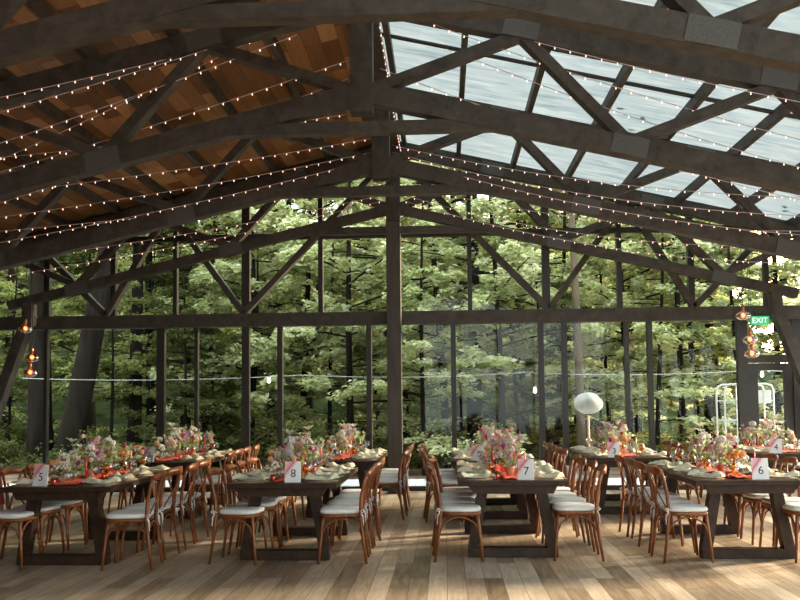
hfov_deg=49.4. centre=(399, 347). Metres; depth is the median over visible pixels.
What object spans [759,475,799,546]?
dining chair
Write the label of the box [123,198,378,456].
tree
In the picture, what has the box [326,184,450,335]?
tree
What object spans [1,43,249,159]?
string light
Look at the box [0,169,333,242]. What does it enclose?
string light
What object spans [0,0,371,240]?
ceiling
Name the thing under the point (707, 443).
flower bouquet
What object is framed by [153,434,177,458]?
flower bouquet
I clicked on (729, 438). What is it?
shrub
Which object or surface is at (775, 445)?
table number
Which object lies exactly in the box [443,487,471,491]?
cushion
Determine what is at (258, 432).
shrub
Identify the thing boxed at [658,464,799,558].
trestle table
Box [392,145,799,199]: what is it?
string light
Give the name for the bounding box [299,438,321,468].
flower bouquet
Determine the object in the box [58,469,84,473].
linen napkin
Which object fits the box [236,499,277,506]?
cushion
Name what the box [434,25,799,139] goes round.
string light
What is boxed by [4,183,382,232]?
string light
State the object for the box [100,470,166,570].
dining chair
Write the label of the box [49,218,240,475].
tree
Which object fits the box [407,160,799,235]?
string light
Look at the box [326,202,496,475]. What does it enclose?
tree
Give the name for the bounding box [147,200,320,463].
tree
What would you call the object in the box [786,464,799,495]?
dining chair
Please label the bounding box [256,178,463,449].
tree
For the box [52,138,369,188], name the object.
string light
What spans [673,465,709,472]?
linen napkin
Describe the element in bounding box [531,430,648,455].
shrub
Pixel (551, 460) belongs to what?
dining chair
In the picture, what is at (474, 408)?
tree
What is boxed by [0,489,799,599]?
floor
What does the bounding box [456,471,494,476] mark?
linen napkin
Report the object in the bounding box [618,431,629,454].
flower vase
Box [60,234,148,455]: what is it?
tree
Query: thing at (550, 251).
tree
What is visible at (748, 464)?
linen napkin
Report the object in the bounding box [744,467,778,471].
linen napkin
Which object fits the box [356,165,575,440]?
tree
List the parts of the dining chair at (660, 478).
leg, leg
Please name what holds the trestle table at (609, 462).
on the floor
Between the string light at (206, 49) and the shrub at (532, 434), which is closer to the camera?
the string light at (206, 49)
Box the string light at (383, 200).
[0,200,383,276]
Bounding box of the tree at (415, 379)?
[311,184,519,438]
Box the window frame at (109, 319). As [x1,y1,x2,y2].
[0,141,799,491]
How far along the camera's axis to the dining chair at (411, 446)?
12.70 m
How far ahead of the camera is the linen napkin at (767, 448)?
12.32 m
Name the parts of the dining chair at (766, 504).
leg, seat, leg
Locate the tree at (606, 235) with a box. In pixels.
[596,235,685,381]
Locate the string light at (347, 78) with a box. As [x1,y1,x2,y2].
[0,78,347,202]
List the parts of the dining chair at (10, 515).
leg, seat, leg, leg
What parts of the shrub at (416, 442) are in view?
stem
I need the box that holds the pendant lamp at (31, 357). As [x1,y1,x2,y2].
[24,256,39,361]
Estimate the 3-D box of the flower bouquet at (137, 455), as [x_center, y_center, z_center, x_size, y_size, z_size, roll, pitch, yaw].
[-3.113,1.265,10.113,0.297,0.294,0.320,0,-4,-7]
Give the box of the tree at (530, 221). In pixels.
[482,187,651,442]
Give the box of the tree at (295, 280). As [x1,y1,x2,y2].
[186,180,375,431]
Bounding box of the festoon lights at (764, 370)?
[24,370,772,379]
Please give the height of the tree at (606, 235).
12.884 m
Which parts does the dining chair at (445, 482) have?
rail, leg, leg, seat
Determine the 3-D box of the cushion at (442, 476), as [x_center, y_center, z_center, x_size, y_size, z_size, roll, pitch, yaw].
[0.594,1.772,11.836,0.410,0.050,0.410,-1,-4,3]
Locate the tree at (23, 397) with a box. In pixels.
[0,267,62,464]
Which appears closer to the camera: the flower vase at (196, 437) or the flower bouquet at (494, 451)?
the flower bouquet at (494, 451)
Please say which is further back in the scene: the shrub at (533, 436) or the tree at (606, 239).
the tree at (606, 239)
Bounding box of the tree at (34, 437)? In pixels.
[23,246,131,474]
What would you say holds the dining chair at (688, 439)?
on the floor
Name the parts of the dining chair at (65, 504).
leg, rail, leg, leg, seat, leg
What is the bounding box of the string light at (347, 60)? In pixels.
[1,60,347,171]
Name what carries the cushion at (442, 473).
on the dining chair at (442, 473)
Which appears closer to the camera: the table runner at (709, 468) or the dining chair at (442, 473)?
the table runner at (709, 468)
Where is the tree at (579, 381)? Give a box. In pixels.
[567,193,586,467]
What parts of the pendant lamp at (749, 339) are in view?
cord, lamp shade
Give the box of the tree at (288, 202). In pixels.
[258,199,335,229]
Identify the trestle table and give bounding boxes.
[0,472,170,564]
[122,453,236,518]
[227,467,357,559]
[304,452,387,517]
[451,452,528,519]
[455,465,568,557]
[568,449,671,513]
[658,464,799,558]
[721,449,799,506]
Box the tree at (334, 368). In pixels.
[286,210,437,435]
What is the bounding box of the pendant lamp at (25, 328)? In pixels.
[18,256,32,332]
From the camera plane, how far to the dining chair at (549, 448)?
12.45 m
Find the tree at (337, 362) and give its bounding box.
[306,178,466,466]
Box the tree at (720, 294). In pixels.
[626,232,758,378]
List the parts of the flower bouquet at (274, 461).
stem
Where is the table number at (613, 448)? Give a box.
[607,442,619,456]
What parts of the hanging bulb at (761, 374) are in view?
cord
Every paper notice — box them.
[758,390,762,402]
[764,390,771,402]
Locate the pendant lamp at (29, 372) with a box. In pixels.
[22,262,37,376]
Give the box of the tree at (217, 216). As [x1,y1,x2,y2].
[152,216,234,382]
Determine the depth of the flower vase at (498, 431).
10.09 m
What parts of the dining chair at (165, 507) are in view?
leg, leg, seat, leg, rail, leg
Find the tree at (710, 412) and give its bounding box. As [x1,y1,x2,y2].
[590,238,790,439]
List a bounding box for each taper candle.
[82,458,88,483]
[302,455,305,479]
[350,441,352,458]
[491,449,493,472]
[635,438,636,454]
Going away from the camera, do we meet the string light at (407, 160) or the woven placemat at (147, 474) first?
the woven placemat at (147, 474)
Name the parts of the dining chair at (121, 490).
leg, leg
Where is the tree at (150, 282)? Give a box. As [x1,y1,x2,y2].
[51,228,230,443]
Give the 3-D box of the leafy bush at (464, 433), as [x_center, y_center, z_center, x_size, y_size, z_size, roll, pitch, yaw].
[1.711,2.370,17.941,1.314,1.244,1.593,0,-4,-14]
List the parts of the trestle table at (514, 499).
leg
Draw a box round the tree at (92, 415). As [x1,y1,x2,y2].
[0,250,193,430]
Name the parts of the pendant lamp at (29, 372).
lamp shade, cord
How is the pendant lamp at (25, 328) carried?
hanging from the roof truss at (380, 165)
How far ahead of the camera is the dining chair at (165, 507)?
8.74 m
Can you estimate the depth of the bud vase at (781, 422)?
12.61 m
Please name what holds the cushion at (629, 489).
on the dining chair at (617, 458)
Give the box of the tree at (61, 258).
[0,254,80,441]
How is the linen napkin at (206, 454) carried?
on the dinner plate
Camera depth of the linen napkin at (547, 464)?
9.65 m
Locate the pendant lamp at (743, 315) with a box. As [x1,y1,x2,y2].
[735,241,750,319]
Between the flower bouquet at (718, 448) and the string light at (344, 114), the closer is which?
the flower bouquet at (718, 448)
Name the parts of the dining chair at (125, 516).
leg, leg, seat, leg, leg, rail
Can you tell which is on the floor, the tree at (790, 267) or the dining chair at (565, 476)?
the dining chair at (565, 476)
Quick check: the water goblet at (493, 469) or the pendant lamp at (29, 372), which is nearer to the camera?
the water goblet at (493, 469)
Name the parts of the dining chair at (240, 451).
leg, rail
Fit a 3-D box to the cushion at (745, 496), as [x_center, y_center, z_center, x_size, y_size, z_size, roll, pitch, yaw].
[3.929,1.589,9.359,0.410,0.050,0.410,-1,-4,5]
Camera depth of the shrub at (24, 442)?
21.33 m
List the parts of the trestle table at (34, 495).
leg, leg, leg, leg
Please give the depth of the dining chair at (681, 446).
12.29 m
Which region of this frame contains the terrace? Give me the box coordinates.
[3,478,648,486]
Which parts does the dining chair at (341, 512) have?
leg, seat, leg, leg, rail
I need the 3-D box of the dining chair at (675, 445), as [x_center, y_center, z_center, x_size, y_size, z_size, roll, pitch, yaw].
[3.805,1.840,12.685,0.542,0.906,0.440,-1,-4,7]
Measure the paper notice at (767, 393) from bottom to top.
0.250 m
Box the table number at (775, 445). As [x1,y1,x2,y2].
[769,439,781,452]
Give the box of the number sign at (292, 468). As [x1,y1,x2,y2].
[284,461,300,482]
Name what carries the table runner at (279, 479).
on the trestle table at (254, 491)
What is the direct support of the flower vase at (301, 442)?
on the table runner at (279, 479)
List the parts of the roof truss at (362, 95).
nail plate, nail plate, king post, nail plate, nail plate, nail plate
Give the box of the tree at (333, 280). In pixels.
[268,240,410,441]
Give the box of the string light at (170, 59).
[0,59,170,97]
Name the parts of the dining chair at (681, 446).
leg, rail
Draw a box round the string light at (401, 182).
[401,182,790,232]
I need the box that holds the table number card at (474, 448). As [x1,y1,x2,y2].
[471,445,483,460]
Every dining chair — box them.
[0,467,65,558]
[0,504,41,569]
[26,463,86,550]
[48,460,87,542]
[98,462,133,506]
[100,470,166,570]
[107,449,135,513]
[119,466,182,559]
[120,447,159,509]
[132,445,170,502]
[141,462,198,549]
[156,459,210,541]
[194,450,234,514]
[199,448,243,515]
[207,467,267,564]
[211,446,250,508]
[221,444,259,505]
[225,464,280,554]
[236,460,288,546]
[246,457,296,538]
[267,450,307,519]
[317,466,373,564]
[326,463,377,553]
[331,460,383,546]
[337,456,384,538]
[372,449,409,519]
[377,447,411,510]
[378,445,412,506]
[379,443,413,505]
[419,447,456,509]
[419,450,462,522]
[421,444,455,471]
[421,446,455,491]
[426,462,479,546]
[426,465,483,562]
[427,458,475,523]
[429,455,471,491]
[517,445,556,507]
[525,449,567,521]
[527,447,561,506]
[535,457,586,543]
[536,454,580,535]
[543,441,578,494]
[543,443,552,462]
[545,460,597,551]
[546,443,585,492]
[551,445,589,487]
[552,464,606,561]
[555,447,598,516]
[614,454,669,536]
[626,457,683,542]
[633,461,695,552]
[635,440,671,488]
[641,442,678,505]
[646,465,714,563]
[658,444,688,498]
[659,446,701,504]
[687,438,707,496]
[700,440,741,500]
[723,453,778,536]
[740,457,798,544]
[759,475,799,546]
[775,502,799,562]
[776,442,799,496]
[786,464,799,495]
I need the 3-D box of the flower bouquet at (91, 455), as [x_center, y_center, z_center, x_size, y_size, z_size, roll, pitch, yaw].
[-3.198,1.173,9.004,0.309,0.343,0.265,1,-4,-30]
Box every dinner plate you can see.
[87,482,113,484]
[238,479,260,480]
[309,478,334,480]
[465,476,488,478]
[534,476,556,478]
[692,475,716,477]
[769,475,793,477]
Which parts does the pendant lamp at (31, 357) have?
lamp shade, cord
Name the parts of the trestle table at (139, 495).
leg, leg, leg, leg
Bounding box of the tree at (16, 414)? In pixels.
[2,353,66,422]
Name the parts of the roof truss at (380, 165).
nail plate, nail plate, king post, nail plate, nail plate, nail plate, nail plate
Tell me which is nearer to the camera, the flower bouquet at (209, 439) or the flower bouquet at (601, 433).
the flower bouquet at (601, 433)
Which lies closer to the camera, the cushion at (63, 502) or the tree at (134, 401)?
the cushion at (63, 502)
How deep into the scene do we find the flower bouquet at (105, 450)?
9.64 m
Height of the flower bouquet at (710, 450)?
0.375 m
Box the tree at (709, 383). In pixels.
[606,215,783,439]
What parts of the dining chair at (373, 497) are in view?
leg, leg, leg, leg, rail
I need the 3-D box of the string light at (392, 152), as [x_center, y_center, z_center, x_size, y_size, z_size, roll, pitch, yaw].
[3.079,-2.097,11.102,6.647,1.425,0.011,-2,-4,17]
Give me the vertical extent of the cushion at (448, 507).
0.050 m
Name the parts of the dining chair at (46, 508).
leg, rail, leg, seat, leg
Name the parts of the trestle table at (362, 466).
leg, leg, leg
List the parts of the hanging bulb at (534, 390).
cord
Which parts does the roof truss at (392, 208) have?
raking leg, nail plate, nail plate, nail plate, nail plate, nail plate, nail plate, king post, nail plate, nail plate, nail plate, nail plate, nail plate, nail plate, raking leg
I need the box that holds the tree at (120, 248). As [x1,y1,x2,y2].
[119,244,190,376]
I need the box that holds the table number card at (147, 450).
[143,447,154,461]
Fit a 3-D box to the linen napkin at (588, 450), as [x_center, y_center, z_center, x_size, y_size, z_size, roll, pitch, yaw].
[2.754,1.464,12.312,0.357,0.053,0.170,-2,-4,29]
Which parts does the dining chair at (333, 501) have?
leg, leg, leg, rail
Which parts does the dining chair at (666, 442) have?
rail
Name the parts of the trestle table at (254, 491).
leg, leg, leg, leg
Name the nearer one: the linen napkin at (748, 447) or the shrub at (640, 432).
the linen napkin at (748, 447)
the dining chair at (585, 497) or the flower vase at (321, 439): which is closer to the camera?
the dining chair at (585, 497)
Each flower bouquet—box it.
[51,450,83,481]
[76,444,105,476]
[97,437,118,471]
[118,444,144,468]
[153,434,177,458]
[168,428,189,456]
[186,426,202,452]
[198,431,215,451]
[267,448,296,477]
[272,436,304,472]
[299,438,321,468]
[325,433,349,457]
[331,430,353,456]
[337,426,357,452]
[479,431,496,454]
[487,441,517,468]
[494,436,525,475]
[494,438,520,466]
[594,422,617,447]
[605,429,628,452]
[614,426,634,452]
[686,433,710,465]
[700,439,726,466]
[704,435,736,470]
[713,441,748,472]
[739,426,755,443]
[741,421,761,445]
[758,425,778,446]
[770,428,796,449]
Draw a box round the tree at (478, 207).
[341,160,531,468]
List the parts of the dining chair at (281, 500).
rail, leg, leg, leg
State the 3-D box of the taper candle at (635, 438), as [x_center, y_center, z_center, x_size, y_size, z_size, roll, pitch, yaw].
[3.235,1.356,11.887,0.072,0.262,0.070,-1,-4,3]
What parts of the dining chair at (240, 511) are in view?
leg, rail, leg, seat, leg, leg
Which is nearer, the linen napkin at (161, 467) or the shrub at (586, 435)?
the linen napkin at (161, 467)
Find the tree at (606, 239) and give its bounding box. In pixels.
[550,214,614,369]
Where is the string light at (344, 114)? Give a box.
[0,114,344,158]
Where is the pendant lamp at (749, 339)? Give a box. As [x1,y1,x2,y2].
[742,243,757,343]
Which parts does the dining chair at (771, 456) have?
leg, leg, leg, rail, leg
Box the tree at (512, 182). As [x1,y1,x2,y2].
[512,182,591,294]
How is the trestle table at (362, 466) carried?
on the floor
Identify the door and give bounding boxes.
[748,363,796,488]
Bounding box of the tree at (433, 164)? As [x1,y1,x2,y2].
[419,164,515,307]
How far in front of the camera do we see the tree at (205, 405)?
20.62 m
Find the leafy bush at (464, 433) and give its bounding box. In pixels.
[446,433,484,467]
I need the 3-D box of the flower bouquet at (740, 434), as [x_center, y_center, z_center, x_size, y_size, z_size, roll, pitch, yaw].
[5.599,1.414,13.938,0.299,0.296,0.322,-4,-5,43]
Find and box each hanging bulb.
[532,248,536,392]
[758,268,763,376]
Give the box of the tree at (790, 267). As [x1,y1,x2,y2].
[728,260,799,424]
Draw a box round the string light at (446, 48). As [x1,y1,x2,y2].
[446,48,799,168]
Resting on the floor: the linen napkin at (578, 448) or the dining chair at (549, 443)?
the dining chair at (549, 443)
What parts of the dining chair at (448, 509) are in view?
rail, leg, leg, seat, leg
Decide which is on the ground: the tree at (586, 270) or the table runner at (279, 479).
the tree at (586, 270)
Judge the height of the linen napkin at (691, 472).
0.052 m
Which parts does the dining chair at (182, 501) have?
leg, leg, leg, leg, rail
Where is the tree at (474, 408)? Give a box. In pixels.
[349,160,616,443]
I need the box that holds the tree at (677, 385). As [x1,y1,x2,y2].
[594,214,735,452]
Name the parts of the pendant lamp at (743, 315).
cord, lamp shade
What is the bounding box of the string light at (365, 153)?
[3,153,367,217]
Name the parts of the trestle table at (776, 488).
leg, leg, leg, leg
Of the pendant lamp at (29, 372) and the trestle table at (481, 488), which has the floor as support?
the trestle table at (481, 488)
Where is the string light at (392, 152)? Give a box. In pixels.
[392,152,796,217]
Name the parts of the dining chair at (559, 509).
leg, seat, leg, leg, rail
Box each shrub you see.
[0,408,26,440]
[0,419,20,455]
[0,440,24,468]
[0,440,116,476]
[3,428,101,465]
[87,421,127,442]
[87,438,201,469]
[178,419,275,466]
[180,410,301,465]
[212,412,335,468]
[235,422,295,438]
[253,412,410,477]
[357,426,387,450]
[362,447,421,471]
[373,434,442,467]
[411,428,476,468]
[420,435,554,467]
[521,419,572,442]
[524,433,548,461]
[526,436,576,455]
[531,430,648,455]
[573,435,645,462]
[590,424,678,454]
[644,425,712,463]
[666,427,721,455]
[676,438,778,461]
[710,421,785,472]
[721,412,784,471]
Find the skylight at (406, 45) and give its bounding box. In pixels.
[380,0,799,225]
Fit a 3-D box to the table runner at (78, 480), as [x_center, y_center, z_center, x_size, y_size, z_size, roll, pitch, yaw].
[-3.209,1.372,9.275,0.271,0.028,1.765,-1,-4,2]
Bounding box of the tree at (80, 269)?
[0,253,130,380]
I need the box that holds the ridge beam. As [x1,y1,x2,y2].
[373,22,399,143]
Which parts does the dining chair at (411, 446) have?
leg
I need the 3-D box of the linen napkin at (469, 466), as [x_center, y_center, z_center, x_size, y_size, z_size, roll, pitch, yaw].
[0.811,1.327,9.736,0.375,0.049,0.170,2,-4,-32]
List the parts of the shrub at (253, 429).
stem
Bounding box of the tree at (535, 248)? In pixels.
[479,183,599,372]
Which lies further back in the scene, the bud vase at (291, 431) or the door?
the door
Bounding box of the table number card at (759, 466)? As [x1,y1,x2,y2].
[751,458,768,479]
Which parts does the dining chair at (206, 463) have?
leg, leg, rail, leg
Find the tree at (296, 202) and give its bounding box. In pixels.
[286,198,363,353]
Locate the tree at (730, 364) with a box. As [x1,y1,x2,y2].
[673,218,796,421]
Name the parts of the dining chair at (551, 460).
leg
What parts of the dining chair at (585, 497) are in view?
leg, leg, rail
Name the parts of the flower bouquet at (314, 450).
stem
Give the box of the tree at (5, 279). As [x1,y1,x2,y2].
[0,271,77,334]
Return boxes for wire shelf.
[717,400,772,401]
[718,419,773,420]
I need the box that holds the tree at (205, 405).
[117,275,254,454]
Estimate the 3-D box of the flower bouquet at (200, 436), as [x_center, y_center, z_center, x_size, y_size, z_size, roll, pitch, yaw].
[-3.089,1.381,12.966,0.316,0.410,0.370,0,-4,-4]
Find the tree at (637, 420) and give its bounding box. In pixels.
[532,215,727,435]
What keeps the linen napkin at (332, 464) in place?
on the dinner plate
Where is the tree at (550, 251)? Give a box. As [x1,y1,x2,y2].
[513,185,610,342]
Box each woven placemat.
[12,483,49,486]
[83,483,118,485]
[105,478,137,480]
[134,474,153,476]
[234,480,268,482]
[304,479,338,482]
[459,477,492,480]
[534,477,563,479]
[688,477,724,479]
[769,477,798,479]
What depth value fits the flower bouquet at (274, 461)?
8.71 m
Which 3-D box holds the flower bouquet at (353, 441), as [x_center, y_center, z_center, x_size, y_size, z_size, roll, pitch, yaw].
[-0.778,1.359,12.880,0.308,0.399,0.360,2,-4,-36]
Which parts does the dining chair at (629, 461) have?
rail, leg, leg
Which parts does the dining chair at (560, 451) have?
leg, rail, leg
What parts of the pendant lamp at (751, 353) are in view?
cord, lamp shade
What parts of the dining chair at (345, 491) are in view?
leg, leg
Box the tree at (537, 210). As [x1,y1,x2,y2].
[417,184,594,428]
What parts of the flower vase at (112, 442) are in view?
stem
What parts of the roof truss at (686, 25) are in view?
nail plate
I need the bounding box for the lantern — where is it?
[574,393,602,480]
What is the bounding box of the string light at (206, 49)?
[1,49,206,111]
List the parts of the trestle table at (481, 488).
leg, leg, leg, leg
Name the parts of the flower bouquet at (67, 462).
stem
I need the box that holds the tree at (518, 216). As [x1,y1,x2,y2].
[446,189,614,441]
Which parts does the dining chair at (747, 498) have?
leg, seat, leg, leg, rail, leg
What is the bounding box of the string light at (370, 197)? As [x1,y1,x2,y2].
[85,197,371,250]
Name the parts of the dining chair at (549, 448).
leg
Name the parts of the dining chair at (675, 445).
leg, rail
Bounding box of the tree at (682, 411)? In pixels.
[593,210,778,442]
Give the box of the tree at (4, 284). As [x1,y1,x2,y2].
[0,266,67,368]
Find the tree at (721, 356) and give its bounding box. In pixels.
[572,234,798,442]
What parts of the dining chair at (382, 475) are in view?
leg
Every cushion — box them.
[0,509,33,518]
[12,503,60,511]
[42,500,82,505]
[106,509,153,518]
[125,502,170,510]
[149,497,187,504]
[163,492,200,498]
[195,478,226,483]
[218,505,264,514]
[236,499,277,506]
[247,496,285,501]
[320,505,358,513]
[326,499,366,504]
[334,494,373,498]
[339,489,371,494]
[379,477,401,482]
[380,468,398,470]
[381,471,397,473]
[381,474,397,477]
[432,479,457,484]
[435,469,455,471]
[440,472,455,474]
[441,475,456,478]
[441,492,475,497]
[441,497,474,503]
[442,503,480,511]
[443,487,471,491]
[548,491,576,496]
[548,496,585,503]
[552,502,594,510]
[555,487,569,491]
[564,475,592,480]
[567,471,589,474]
[625,487,663,492]
[638,491,678,498]
[646,497,690,504]
[659,503,707,511]
[742,494,786,498]
[761,497,799,503]
[782,502,799,511]
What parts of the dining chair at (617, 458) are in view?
rail, leg, leg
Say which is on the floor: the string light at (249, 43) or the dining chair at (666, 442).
the dining chair at (666, 442)
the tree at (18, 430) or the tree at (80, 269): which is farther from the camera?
the tree at (80, 269)
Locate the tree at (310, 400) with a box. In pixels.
[235,198,363,432]
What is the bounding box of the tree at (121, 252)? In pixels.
[56,244,221,366]
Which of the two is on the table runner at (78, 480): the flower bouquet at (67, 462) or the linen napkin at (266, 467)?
the flower bouquet at (67, 462)
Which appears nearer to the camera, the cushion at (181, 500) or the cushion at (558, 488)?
the cushion at (181, 500)
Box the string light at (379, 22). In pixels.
[379,22,400,150]
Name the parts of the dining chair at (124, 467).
leg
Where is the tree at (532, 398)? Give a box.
[482,269,624,456]
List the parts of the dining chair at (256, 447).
rail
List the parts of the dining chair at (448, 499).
leg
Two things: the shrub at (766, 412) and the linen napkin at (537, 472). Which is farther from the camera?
the shrub at (766, 412)
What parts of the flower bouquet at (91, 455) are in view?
stem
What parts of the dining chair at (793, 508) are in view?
leg, seat, leg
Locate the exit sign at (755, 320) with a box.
[750,314,768,324]
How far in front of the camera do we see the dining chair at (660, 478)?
11.64 m
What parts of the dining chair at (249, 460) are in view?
rail, leg, leg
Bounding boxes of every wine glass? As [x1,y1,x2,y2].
[92,465,99,477]
[112,461,119,470]
[130,458,136,467]
[263,462,270,479]
[307,462,314,472]
[315,458,321,467]
[484,460,490,477]
[682,453,688,461]
[695,456,701,464]
[710,459,717,470]
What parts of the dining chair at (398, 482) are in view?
seat, leg, leg, rail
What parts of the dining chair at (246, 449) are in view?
rail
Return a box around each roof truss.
[0,0,799,73]
[0,0,799,199]
[0,87,799,270]
[0,143,799,420]
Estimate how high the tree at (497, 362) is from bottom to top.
9.412 m
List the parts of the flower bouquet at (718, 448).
stem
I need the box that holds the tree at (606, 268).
[568,200,728,444]
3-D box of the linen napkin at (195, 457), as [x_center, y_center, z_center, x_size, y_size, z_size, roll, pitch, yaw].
[-2.811,1.484,11.761,0.361,0.052,0.166,-3,-4,37]
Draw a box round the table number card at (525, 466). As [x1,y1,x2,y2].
[518,459,533,479]
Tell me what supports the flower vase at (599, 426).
on the table runner at (627, 454)
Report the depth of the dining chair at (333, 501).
8.99 m
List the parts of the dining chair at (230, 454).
leg, seat, leg, leg, rail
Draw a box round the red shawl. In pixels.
[0,475,4,504]
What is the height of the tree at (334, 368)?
10.996 m
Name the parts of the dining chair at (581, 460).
leg, leg, leg, rail, leg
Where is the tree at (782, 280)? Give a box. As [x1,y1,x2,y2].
[674,231,799,438]
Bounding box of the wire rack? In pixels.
[715,383,775,467]
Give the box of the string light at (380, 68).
[380,68,798,200]
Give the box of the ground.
[0,458,785,484]
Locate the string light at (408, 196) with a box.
[408,196,722,246]
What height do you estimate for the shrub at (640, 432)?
1.176 m
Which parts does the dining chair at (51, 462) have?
leg, rail, leg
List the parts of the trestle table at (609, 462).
leg, leg, leg, leg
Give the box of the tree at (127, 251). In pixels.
[120,251,130,263]
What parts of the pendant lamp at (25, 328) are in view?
lamp shade, cord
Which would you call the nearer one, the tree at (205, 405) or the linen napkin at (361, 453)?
the linen napkin at (361, 453)
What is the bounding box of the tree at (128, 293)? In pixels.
[52,224,325,431]
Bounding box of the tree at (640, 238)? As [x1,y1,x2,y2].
[568,215,793,440]
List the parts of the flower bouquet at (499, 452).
stem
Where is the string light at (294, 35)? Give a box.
[1,35,295,142]
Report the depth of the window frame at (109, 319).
15.09 m
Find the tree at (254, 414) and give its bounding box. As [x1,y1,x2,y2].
[183,208,343,467]
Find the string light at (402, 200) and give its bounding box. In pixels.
[402,200,799,264]
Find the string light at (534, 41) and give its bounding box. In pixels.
[534,41,799,101]
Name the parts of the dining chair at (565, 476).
leg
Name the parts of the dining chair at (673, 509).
rail, leg, leg, seat, leg, leg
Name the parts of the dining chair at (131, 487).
leg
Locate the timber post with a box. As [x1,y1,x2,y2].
[386,221,402,493]
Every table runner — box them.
[52,469,129,484]
[157,452,203,460]
[273,467,316,481]
[331,452,349,459]
[494,464,517,478]
[600,449,637,456]
[694,464,751,478]
[756,445,797,452]
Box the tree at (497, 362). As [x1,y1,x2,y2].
[372,165,647,444]
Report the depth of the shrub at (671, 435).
18.71 m
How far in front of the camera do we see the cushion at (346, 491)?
9.91 m
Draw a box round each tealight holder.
[51,478,58,484]
[101,473,106,478]
[270,474,276,480]
[494,472,501,478]
[725,471,731,477]
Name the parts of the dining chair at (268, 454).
leg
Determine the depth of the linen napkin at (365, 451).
12.63 m
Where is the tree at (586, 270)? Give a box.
[476,190,652,461]
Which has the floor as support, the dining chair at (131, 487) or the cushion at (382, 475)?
the dining chair at (131, 487)
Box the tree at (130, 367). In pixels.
[52,255,157,457]
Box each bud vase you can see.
[67,430,84,479]
[167,416,179,457]
[283,421,301,454]
[297,417,313,467]
[339,420,352,454]
[349,418,358,451]
[690,414,710,457]
[774,415,785,435]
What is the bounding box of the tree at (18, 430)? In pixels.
[0,295,27,440]
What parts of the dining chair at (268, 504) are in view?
rail, leg, leg, seat, leg, leg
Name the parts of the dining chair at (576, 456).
leg, leg, leg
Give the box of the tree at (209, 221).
[122,201,318,436]
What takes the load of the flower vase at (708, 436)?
on the table runner at (709, 468)
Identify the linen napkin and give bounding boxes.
[12,477,49,483]
[48,473,69,477]
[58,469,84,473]
[82,476,120,482]
[109,471,134,477]
[129,468,151,473]
[138,465,169,469]
[181,455,203,459]
[191,453,214,456]
[204,451,220,454]
[211,448,232,451]
[233,473,268,479]
[244,470,279,474]
[256,466,281,470]
[302,472,338,478]
[310,468,345,474]
[318,465,350,470]
[326,462,354,466]
[352,454,377,457]
[357,451,381,455]
[362,448,386,450]
[363,449,382,453]
[451,448,470,450]
[453,450,470,453]
[454,454,470,458]
[455,452,470,455]
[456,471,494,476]
[457,460,485,464]
[457,466,487,472]
[461,464,486,468]
[517,460,545,464]
[534,467,559,472]
[534,470,563,476]
[535,463,553,467]
[570,445,593,448]
[576,447,599,450]
[580,449,607,452]
[593,451,607,455]
[632,448,656,452]
[640,451,666,454]
[648,460,682,464]
[662,462,696,467]
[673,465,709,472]
[687,469,724,476]
[730,461,750,467]
[738,445,759,448]
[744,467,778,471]
[749,447,769,450]
[769,470,798,475]
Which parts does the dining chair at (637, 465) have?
rail, leg, leg, leg, leg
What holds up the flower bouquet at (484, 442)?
on the table runner
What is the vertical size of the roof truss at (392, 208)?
5.988 m
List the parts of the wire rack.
frame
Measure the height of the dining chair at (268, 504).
0.906 m
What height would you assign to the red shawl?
0.380 m
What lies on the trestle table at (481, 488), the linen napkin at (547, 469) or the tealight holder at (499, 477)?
the tealight holder at (499, 477)
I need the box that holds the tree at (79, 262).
[2,253,153,346]
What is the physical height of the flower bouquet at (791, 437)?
0.323 m
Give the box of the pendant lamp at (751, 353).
[744,245,759,357]
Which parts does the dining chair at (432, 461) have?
rail, leg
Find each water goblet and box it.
[103,464,110,479]
[302,465,310,479]
[487,463,494,477]
[702,458,709,472]
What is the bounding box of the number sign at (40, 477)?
[32,465,48,485]
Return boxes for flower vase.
[78,431,104,471]
[87,435,123,472]
[177,424,196,455]
[177,430,199,452]
[292,430,312,472]
[300,433,324,460]
[335,420,355,454]
[351,431,365,447]
[477,421,494,452]
[482,422,500,446]
[488,431,520,461]
[489,427,517,471]
[495,423,524,463]
[597,426,618,441]
[606,416,629,434]
[618,431,629,454]
[685,429,712,455]
[710,428,736,469]
[753,424,772,446]
[759,414,779,438]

